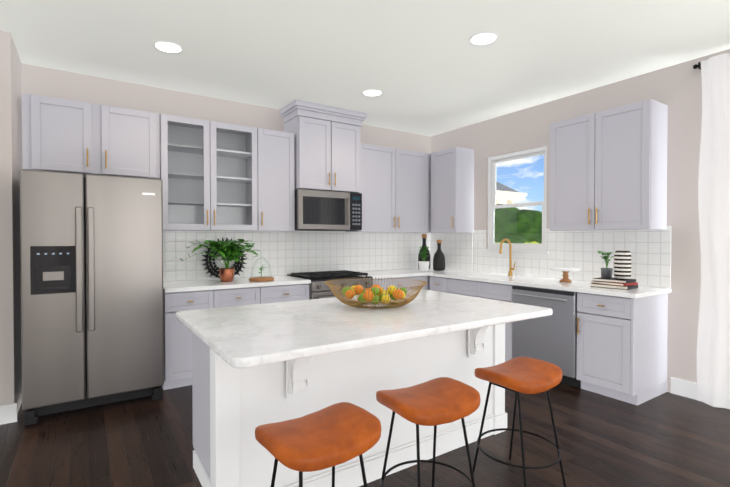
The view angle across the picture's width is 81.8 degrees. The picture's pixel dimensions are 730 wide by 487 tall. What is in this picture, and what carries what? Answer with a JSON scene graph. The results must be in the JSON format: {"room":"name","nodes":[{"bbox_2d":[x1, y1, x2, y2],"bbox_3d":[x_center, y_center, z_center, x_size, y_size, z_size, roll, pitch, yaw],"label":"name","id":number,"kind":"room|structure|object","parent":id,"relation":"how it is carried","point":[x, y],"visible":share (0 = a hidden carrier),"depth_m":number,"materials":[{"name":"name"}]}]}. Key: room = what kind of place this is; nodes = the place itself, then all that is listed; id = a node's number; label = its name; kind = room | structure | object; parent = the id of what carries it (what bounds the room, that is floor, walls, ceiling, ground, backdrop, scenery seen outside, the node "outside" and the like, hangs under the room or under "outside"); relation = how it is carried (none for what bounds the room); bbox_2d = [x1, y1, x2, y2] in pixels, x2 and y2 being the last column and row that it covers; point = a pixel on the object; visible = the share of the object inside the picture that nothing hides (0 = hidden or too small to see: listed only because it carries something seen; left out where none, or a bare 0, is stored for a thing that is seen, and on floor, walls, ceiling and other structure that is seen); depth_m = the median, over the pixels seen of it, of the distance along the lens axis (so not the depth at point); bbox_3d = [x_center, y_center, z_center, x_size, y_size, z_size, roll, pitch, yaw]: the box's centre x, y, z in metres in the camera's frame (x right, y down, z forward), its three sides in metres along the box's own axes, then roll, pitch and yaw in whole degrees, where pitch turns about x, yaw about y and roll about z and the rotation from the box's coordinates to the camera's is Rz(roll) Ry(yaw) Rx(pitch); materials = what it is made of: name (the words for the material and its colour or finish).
{"room":"kitchen","nodes":[
{"label":"kitchen","id":0,"kind":"room"},
{"bbox_2d":[0,382,729,486],"bbox_3d":[1.103,1.352,0.791,6.300,0.060,9.700,0,1,-34],"label":"floor","id":1,"kind":"structure","parent":0,"point":[667,439],"depth_m":2.68,"materials":[{"name":"brown wood"}]},
{"bbox_2d":[20,170,163,425],"bbox_3d":[-2.231,0.380,3.502,0.912,1.814,0.812,0,1,-34],"label":"fridge","id":2,"kind":"object","parent":1,"relation":"on","point":[91,257],"visible":1,"depth_m":3.17,"materials":[{"name":"grey metal"}]},
{"bbox_2d":[162,286,269,389],"bbox_3d":[-1.514,0.848,4.134,0.909,0.862,0.617,0,1,-34],"label":"base cabinet","id":3,"kind":"object","parent":1,"relation":"on","point":[178,346],"depth_m":3.73,"materials":[{"name":"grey wood"}]},
{"bbox_2d":[270,284,308,302],"bbox_3d":[-0.991,0.844,4.482,0.589,0.862,0.617,0,1,-34],"label":"base cabinet","id":4,"kind":"object","parent":1,"relation":"on","point":[296,292],"depth_m":4.26,"materials":[{"name":"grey wood"}]},
{"bbox_2d":[163,275,310,292],"bbox_3d":[-1.311,0.396,4.244,1.383,0.036,0.638,0,1,-34],"label":"countertop","id":5,"kind":"structure","parent":4,"relation":"on","point":[209,284],"depth_m":4.03,"materials":[{"name":"white stone"}]},
{"bbox_2d":[179,239,260,281],"bbox_3d":[-1.421,0.166,4.158,0.808,0.424,0.348,0,1,-34],"label":"potted plant","id":6,"kind":"object","parent":5,"relation":"on","point":[231,253],"visible":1,"depth_m":4.15,"materials":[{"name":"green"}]},
{"bbox_2d":[201,237,246,277],"bbox_3d":[-1.474,0.154,4.432,0.470,0.437,0.055,0,1,-34],"label":"wreath","id":7,"kind":"object","parent":5,"relation":"on","point":[236,265],"visible":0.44,"depth_m":4.37,"materials":[{"name":"black"}]},
{"bbox_2d":[249,253,273,281],"bbox_3d":[-1.054,0.235,4.290,0.250,0.283,0.250,0,1,-34],"label":"cloche","id":8,"kind":"object","parent":5,"relation":"on","point":[259,279],"visible":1,"depth_m":4.22,"materials":[{"name":"brown wood"}]},
{"bbox_2d":[255,402,381,486],"bbox_3d":[-0.174,0.993,1.600,0.432,0.640,0.432,-1,1,-38],"label":"stool","id":9,"kind":"object","parent":1,"relation":"on","point":[333,435],"visible":1,"depth_m":1.52,"materials":[{"name":"leather"}]},
{"bbox_2d":[287,270,372,299],"bbox_3d":[-0.391,0.804,4.814,0.768,0.933,0.711,0,1,-34],"label":"range","id":10,"kind":"object","parent":1,"relation":"on","point":[319,288],"visible":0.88,"depth_m":4.56,"materials":[{"name":"silver metal"}]},
{"bbox_2d":[192,317,537,486],"bbox_3d":[-0.002,0.868,2.622,1.974,0.861,1.038,0,1,-34],"label":"kitchen island","id":11,"kind":"object","parent":1,"relation":"on","point":[228,407],"depth_m":2.25,"materials":[{"name":"wood"}]},
{"bbox_2d":[176,289,552,372],"bbox_3d":[0.021,0.419,2.532,1.958,0.038,1.192,0,1,-34],"label":"island countertop","id":12,"kind":"structure","parent":11,"relation":"on","point":[245,336],"depth_m":2.16,"materials":[{"name":"white stone"}]},
{"bbox_2d":[325,277,426,308],"bbox_3d":[0.069,0.321,2.702,0.653,0.151,0.652,0,1,-34],"label":"fruit bowl","id":13,"kind":"object","parent":12,"relation":"on","point":[375,294],"visible":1,"depth_m":2.60,"materials":[{"name":"gold metal"}]},
{"bbox_2d":[373,276,428,290],"bbox_3d":[0.256,0.833,5.311,0.852,0.862,0.617,0,1,-34],"label":"base cabinet","id":14,"kind":"object","parent":1,"relation":"on","point":[425,279],"depth_m":5.09,"materials":[{"name":"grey wood"}]},
{"bbox_2d":[360,269,426,278],"bbox_3d":[0.249,0.383,5.277,0.815,0.036,0.643,0,1,-34],"label":"countertop","id":15,"kind":"structure","parent":14,"relation":"on","point":[399,273],"depth_m":5.15,"materials":[{"name":"white stone"}]},
{"bbox_2d":[400,268,670,298],"bbox_3d":[1.519,0.390,4.692,0.653,0.036,3.026,0,1,-34],"label":"countertop","id":16,"kind":"structure","parent":14,"relation":"on","point":[517,280],"depth_m":4.10,"materials":[{"name":"white stone"}]},
{"bbox_2d":[418,246,429,270],"bbox_3d":[0.786,0.195,5.516,0.198,0.331,0.172,0,1,-34],"label":"potted plant","id":17,"kind":"object","parent":16,"relation":"on","point":[423,265],"visible":1,"depth_m":5.48,"materials":[{"name":"white ceramic"}]},
{"bbox_2d":[418,234,429,268],"bbox_3d":[0.817,0.112,5.810,0.170,0.490,0.170,0,1,-34],"label":"bottle","id":18,"kind":"object","parent":16,"relation":"on","point":[424,238],"visible":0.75,"depth_m":5.77,"materials":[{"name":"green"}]},
{"bbox_2d":[433,240,444,270],"bbox_3d":[0.996,0.154,5.659,0.164,0.410,0.164,0,1,-34],"label":"bottle","id":19,"kind":"object","parent":16,"relation":"on","point":[439,261],"visible":1,"depth_m":5.60,"materials":[{"name":"black glass"}]},
{"bbox_2d":[499,239,514,275],"bbox_3d":[1.622,0.156,4.807,0.217,0.427,0.088,0,1,-34],"label":"faucet","id":20,"kind":"object","parent":16,"relation":"on","point":[510,273],"visible":1,"depth_m":4.85,"materials":[{"name":"gold metal"}]},
{"bbox_2d":[551,267,580,281],"bbox_3d":[1.976,0.309,4.151,0.272,0.138,0.272,0,1,-34],"label":"cake stand","id":21,"kind":"object","parent":16,"relation":"on","point":[565,271],"visible":1,"depth_m":4.12,"materials":[{"name":"brown wood"}]},
{"bbox_2d":[591,277,637,289],"bbox_3d":[2.187,0.346,3.698,0.241,0.075,0.315,0,1,-34],"label":"books","id":22,"kind":"object","parent":16,"relation":"on","point":[613,283],"visible":0.92,"depth_m":3.62,"materials":[{"name":"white paper"}]},
{"bbox_2d":[597,251,613,277],"bbox_3d":[2.166,0.186,3.771,0.169,0.240,0.176,0,1,-34],"label":"potted plant","id":23,"kind":"object","parent":22,"relation":"on","point":[606,272],"visible":1,"depth_m":3.76,"materials":[{"name":"grey"}]},
{"bbox_2d":[614,250,630,279],"bbox_3d":[2.222,0.182,3.635,0.128,0.252,0.128,0,1,-34],"label":"striped vase","id":24,"kind":"object","parent":22,"relation":"on","point":[622,264],"visible":1,"depth_m":3.58,"materials":[{"name":"ceramic"}]},
{"bbox_2d":[376,377,480,486],"bbox_3d":[0.288,0.989,1.938,0.432,0.640,0.432,0,1,-31],"label":"stool","id":25,"kind":"object","parent":1,"relation":"on","point":[435,402],"visible":1,"depth_m":1.88,"materials":[{"name":"leather"}]},
{"bbox_2d":[430,276,513,361],"bbox_3d":[1.388,0.838,4.907,0.653,0.862,1.228,0,1,-34],"label":"base cabinet","id":26,"kind":"object","parent":1,"relation":"on","point":[494,291],"visible":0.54,"depth_m":4.58,"materials":[{"name":"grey wood"}]},
{"bbox_2d":[472,357,565,486],"bbox_3d":[0.833,0.984,2.294,0.432,0.640,0.432,-1,1,-36],"label":"stool","id":27,"kind":"object","parent":1,"relation":"on","point":[519,375],"visible":0.98,"depth_m":2.23,"materials":[{"name":"leather"}]},
{"bbox_2d":[511,285,580,386],"bbox_3d":[1.882,0.850,4.104,0.686,0.860,0.645,0,1,-34],"label":"dishwasher","id":28,"kind":"object","parent":1,"relation":"on","point":[552,338],"visible":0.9,"depth_m":3.86,"materials":[{"name":"grey metal"}]},
{"bbox_2d":[576,292,667,404],"bbox_3d":[2.219,0.854,3.658,0.653,0.862,0.460,0,1,-34],"label":"base cabinet","id":29,"kind":"object","parent":1,"relation":"on","point":[621,355],"visible":0.88,"depth_m":3.48,"materials":[{"name":"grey wood"}]},
{"bbox_2d":[0,30,729,413],"bbox_3d":[1.482,-0.085,1.025,5.070,2.808,9.380,0,1,-34],"label":"wall","id":30,"kind":"structure","parent":0,"point":[670,256],"depth_m":4.08,"materials":[{"name":"paint"}]},
{"bbox_2d":[0,405,2,424],"bbox_3d":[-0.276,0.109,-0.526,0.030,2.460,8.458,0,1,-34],"label":"baseboard","id":31,"kind":"structure","parent":30,"relation":"attached to","point":[1,407],"depth_m":3.01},
{"bbox_2d":[22,93,159,178],"bbox_3d":[-2.362,-0.892,3.699,0.986,0.596,0.366,0,1,-34],"label":"upper cabinet","id":32,"kind":"object","parent":30,"relation":"attached to","point":[68,136],"visible":0.94,"depth_m":3.55,"materials":[{"name":"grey wood"}]},
{"bbox_2d":[160,114,257,230],"bbox_3d":[-1.570,-0.663,4.229,0.910,1.069,0.366,0,1,-34],"label":"upper cabinet","id":33,"kind":"object","parent":30,"relation":"attached to","point":[209,173],"visible":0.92,"depth_m":4.27,"materials":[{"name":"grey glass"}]},
{"bbox_2d":[257,128,294,231],"bbox_3d":[-1.017,-0.667,4.597,0.410,1.069,0.366,0,1,-34],"label":"upper cabinet","id":34,"kind":"object","parent":30,"relation":"attached to","point":[276,176],"visible":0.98,"depth_m":4.48,"materials":[{"name":"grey wood"}]},
{"bbox_2d":[280,99,366,192],"bbox_3d":[-0.475,-1.069,4.905,0.918,0.933,0.444,0,1,-34],"label":"upper cabinet","id":35,"kind":"object","parent":30,"relation":"attached to","point":[327,146],"visible":1,"depth_m":4.73,"materials":[{"name":"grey wood"}]},
{"bbox_2d":[295,189,361,230],"bbox_3d":[-0.476,-0.372,4.905,0.821,0.442,0.456,0,1,-34],"label":"microwave","id":36,"kind":"object","parent":35,"relation":"attached to","point":[317,210],"visible":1,"depth_m":4.73,"materials":[{"name":"grey metal"}]},
{"bbox_2d":[345,143,428,232],"bbox_3d":[0.299,-0.678,5.493,1.102,1.069,0.330,0,1,-34],"label":"upper cabinet","id":37,"kind":"object","parent":30,"relation":"attached to","point":[395,187],"depth_m":5.34,"materials":[{"name":"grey wood"}]},
{"bbox_2d":[429,154,430,232],"bbox_3d":[0.877,-0.683,5.878,0.404,1.069,0.330,0,1,-34],"label":"upper cabinet","id":38,"kind":"object","parent":30,"relation":"attached to","point":[429,154],"depth_m":5.71,"materials":[{"name":"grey wood"}]},
{"bbox_2d":[431,147,473,232],"bbox_3d":[1.122,-0.679,5.546,0.366,1.069,0.484,0,1,-34],"label":"upper cabinet","id":39,"kind":"object","parent":30,"relation":"attached to","point":[452,190],"visible":1,"depth_m":5.39,"materials":[{"name":"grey wood"}]},
{"bbox_2d":[482,146,548,257],"bbox_3d":[1.780,-0.461,4.960,0.130,1.230,0.900,0,1,-34],"label":"window","id":40,"kind":"structure","parent":30,"relation":"in","point":[535,250],"depth_m":4.98,"materials":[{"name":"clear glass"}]},
{"bbox_2d":[549,99,667,230],"bbox_3d":[2.209,-0.658,3.912,0.366,1.069,0.898,0,1,-34],"label":"upper cabinet","id":41,"kind":"object","parent":30,"relation":"attached to","point":[608,169],"visible":1,"depth_m":3.72,"materials":[{"name":"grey wood"}]},
{"bbox_2d":[670,377,697,399],"bbox_3d":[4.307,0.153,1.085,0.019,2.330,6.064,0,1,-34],"label":"baseboard","id":42,"kind":"structure","parent":30,"relation":"attached to","point":[680,387],"depth_m":3.54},
{"bbox_2d":[693,62,700,69],"bbox_3d":[3.474,-1.427,2.283,0.056,0.050,2.818,0,1,-34],"label":"curtain rod","id":43,"kind":"object","parent":30,"relation":"attached to","point":[696,66],"visible":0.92,"depth_m":3.42,"materials":[{"name":"black metal"}]},
{"bbox_2d":[697,53,729,408],"bbox_3d":[2.910,-0.088,3.037,0.059,2.733,0.854,0,1,-34],"label":"curtain","id":44,"kind":"object","parent":43,"relation":"hanging from","point":[713,363],"visible":1,"depth_m":3.28,"materials":[{"name":"fabric"}]},
{"bbox_2d":[0,0,729,135],"bbox_3d":[1.103,-1.526,0.754,6.300,0.080,9.700,0,1,-34],"label":"ceiling","id":45,"kind":"structure","parent":0,"point":[426,67],"depth_m":3.26,"materials":[{"name":"paint"}]},
{"bbox_2d":[154,41,182,53],"bbox_3d":[-1.518,-1.512,3.253,0.204,0.011,0.204,0,1,-34],"label":"recessed light","id":46,"kind":"object","parent":45,"relation":"in","point":[168,47],"visible":0.98,"depth_m":3.24,"materials":[{"name":"white plastic"}]},
{"bbox_2d":[362,89,381,96],"bbox_3d":[0.074,-1.525,4.274,0.204,0.011,0.204,0,1,-34],"label":"recessed light","id":47,"kind":"object","parent":45,"relation":"in","point":[372,92],"visible":0.94,"depth_m":4.25,"materials":[{"name":"white plastic"}]},
{"bbox_2d":[469,32,497,45],"bbox_3d":[0.875,-1.510,3.116,0.204,0.011,0.204,0,1,-34],"label":"recessed light","id":48,"kind":"object","parent":45,"relation":"in","point":[482,38],"visible":0.94,"depth_m":3.10,"materials":[{"name":"white plastic"}]},
{"label":"outside","id":49,"kind":"structure","parent":0,"visible":0},
{"bbox_3d":[45.493,0.674,83.825,159.800,0.020,240.000,0,1,-34],"label":"ground","id":50,"kind":"structure","parent":49,"visible":0},
{"bbox_2d":[496,182,526,203],"bbox_3d":[0.110,-2.116,21.413,11.960,7.150,11.790,0,1,-34],"label":"house","id":51,"kind":"structure","parent":50,"relation":"on","point":[509,198],"depth_m":20.04,"materials":[{"name":"beige"}]},
{"bbox_2d":[494,204,541,243],"bbox_3d":[4.775,-0.049,15.374,5.974,3.169,5.457,0,1,-34],"label":"trees","id":52,"kind":"object","parent":50,"relation":"on","point":[528,225],"depth_m":12.87,"materials":[{"name":"green plant"}]}
]}

